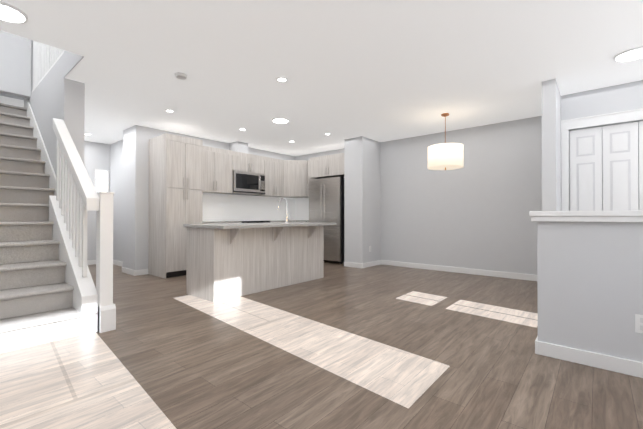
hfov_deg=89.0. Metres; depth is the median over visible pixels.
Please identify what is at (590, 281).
wall
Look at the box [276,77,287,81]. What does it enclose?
recessed light
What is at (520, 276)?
baseboard
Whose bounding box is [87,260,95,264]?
baseboard
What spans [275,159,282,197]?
upper cabinet
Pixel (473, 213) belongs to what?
wall
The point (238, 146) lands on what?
wall
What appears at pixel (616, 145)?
closet door
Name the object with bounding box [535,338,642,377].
baseboard
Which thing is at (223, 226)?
island countertop
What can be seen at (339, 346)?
floor
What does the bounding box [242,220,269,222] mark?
range
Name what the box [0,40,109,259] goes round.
wall
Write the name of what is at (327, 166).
upper cabinet
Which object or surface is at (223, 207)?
backsplash
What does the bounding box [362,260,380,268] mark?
baseboard
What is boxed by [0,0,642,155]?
ceiling
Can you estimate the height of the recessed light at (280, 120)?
0.022 m
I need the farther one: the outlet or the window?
the window
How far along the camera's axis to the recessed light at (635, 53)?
3.27 m
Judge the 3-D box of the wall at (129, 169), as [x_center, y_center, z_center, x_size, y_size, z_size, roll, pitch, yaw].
[-2.844,-0.224,8.059,2.160,2.690,4.030,0,-1,40]
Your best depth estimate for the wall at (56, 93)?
4.00 m
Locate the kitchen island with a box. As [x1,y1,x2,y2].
[183,226,323,301]
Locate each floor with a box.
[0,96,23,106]
[0,261,642,428]
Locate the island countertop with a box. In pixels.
[183,222,334,229]
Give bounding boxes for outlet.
[635,314,642,332]
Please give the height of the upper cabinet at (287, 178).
0.902 m
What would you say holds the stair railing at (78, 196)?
attached to the staircase
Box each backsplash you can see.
[202,193,294,220]
[295,198,308,219]
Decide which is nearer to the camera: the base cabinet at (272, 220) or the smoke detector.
the smoke detector
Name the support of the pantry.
on the floor at (339, 346)
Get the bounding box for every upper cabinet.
[203,146,214,192]
[215,148,234,193]
[235,151,250,171]
[251,154,266,173]
[255,158,274,196]
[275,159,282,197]
[283,160,306,197]
[307,160,313,197]
[309,153,343,178]
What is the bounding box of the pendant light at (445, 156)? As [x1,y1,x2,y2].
[428,113,463,169]
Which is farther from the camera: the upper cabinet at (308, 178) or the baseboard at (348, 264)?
the upper cabinet at (308, 178)
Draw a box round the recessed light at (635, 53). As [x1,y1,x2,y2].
[614,46,642,61]
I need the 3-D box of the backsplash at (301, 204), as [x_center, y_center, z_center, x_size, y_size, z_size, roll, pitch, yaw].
[-0.320,-0.123,8.559,1.020,0.593,0.010,0,-1,40]
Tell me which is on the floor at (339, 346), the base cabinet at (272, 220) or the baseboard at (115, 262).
the base cabinet at (272, 220)
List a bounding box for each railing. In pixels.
[32,41,64,91]
[53,118,115,332]
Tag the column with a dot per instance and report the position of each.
(362, 222)
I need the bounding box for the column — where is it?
[344,136,380,262]
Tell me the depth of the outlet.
2.16 m
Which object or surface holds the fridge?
on the floor at (339, 346)
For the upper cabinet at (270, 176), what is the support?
attached to the wall at (129, 169)
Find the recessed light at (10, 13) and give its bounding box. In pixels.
[0,1,27,23]
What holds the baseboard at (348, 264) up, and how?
attached to the column
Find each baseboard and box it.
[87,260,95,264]
[113,260,137,270]
[122,266,135,275]
[344,261,361,267]
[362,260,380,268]
[381,260,536,280]
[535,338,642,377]
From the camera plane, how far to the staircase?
3.24 m
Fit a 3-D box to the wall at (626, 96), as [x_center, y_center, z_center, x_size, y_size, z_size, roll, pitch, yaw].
[3.857,-0.255,3.970,1.520,2.690,0.120,0,-1,40]
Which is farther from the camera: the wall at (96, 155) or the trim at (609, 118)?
the wall at (96, 155)
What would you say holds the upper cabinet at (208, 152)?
attached to the wall at (129, 169)
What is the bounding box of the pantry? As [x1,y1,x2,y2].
[148,133,202,278]
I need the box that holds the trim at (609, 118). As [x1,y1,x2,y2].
[561,108,642,210]
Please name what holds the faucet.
on the island countertop
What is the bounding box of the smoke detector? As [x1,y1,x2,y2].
[175,72,186,79]
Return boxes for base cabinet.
[202,221,241,223]
[270,220,295,222]
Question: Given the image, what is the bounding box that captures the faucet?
[278,198,289,222]
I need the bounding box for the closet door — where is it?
[570,121,642,210]
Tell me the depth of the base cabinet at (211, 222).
6.60 m
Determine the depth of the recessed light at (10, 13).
2.60 m
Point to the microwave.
(249, 183)
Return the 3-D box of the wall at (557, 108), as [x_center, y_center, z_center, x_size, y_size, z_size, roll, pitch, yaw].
[2.959,-0.253,4.176,0.160,2.690,0.720,0,-1,40]
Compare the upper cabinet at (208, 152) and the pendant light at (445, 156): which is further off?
the upper cabinet at (208, 152)
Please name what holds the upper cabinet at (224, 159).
attached to the wall at (129, 169)
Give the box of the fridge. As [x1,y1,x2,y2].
[309,177,343,263]
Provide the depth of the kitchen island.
4.44 m
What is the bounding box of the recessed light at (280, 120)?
[272,117,288,123]
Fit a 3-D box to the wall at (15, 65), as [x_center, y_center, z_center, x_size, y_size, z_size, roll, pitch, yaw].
[-5.065,-3.079,4.748,0.150,2.450,1.270,0,-1,40]
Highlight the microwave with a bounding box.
[233,170,264,194]
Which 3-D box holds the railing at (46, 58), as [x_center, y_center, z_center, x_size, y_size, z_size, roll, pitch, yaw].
[-3.502,-2.389,4.303,2.790,0.980,0.070,0,-1,40]
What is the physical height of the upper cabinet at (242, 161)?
0.410 m
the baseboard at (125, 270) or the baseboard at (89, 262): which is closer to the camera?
the baseboard at (125, 270)
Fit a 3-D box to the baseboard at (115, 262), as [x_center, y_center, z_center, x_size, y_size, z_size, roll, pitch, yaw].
[-4.206,1.062,6.889,1.570,0.100,0.019,0,-1,40]
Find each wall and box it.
[0,30,30,98]
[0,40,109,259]
[28,51,84,221]
[110,125,294,269]
[229,141,247,153]
[295,116,638,274]
[529,210,642,361]
[541,79,564,210]
[565,80,642,130]
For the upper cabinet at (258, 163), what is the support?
attached to the wall at (129, 169)
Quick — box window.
[94,169,108,191]
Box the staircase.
[0,98,97,352]

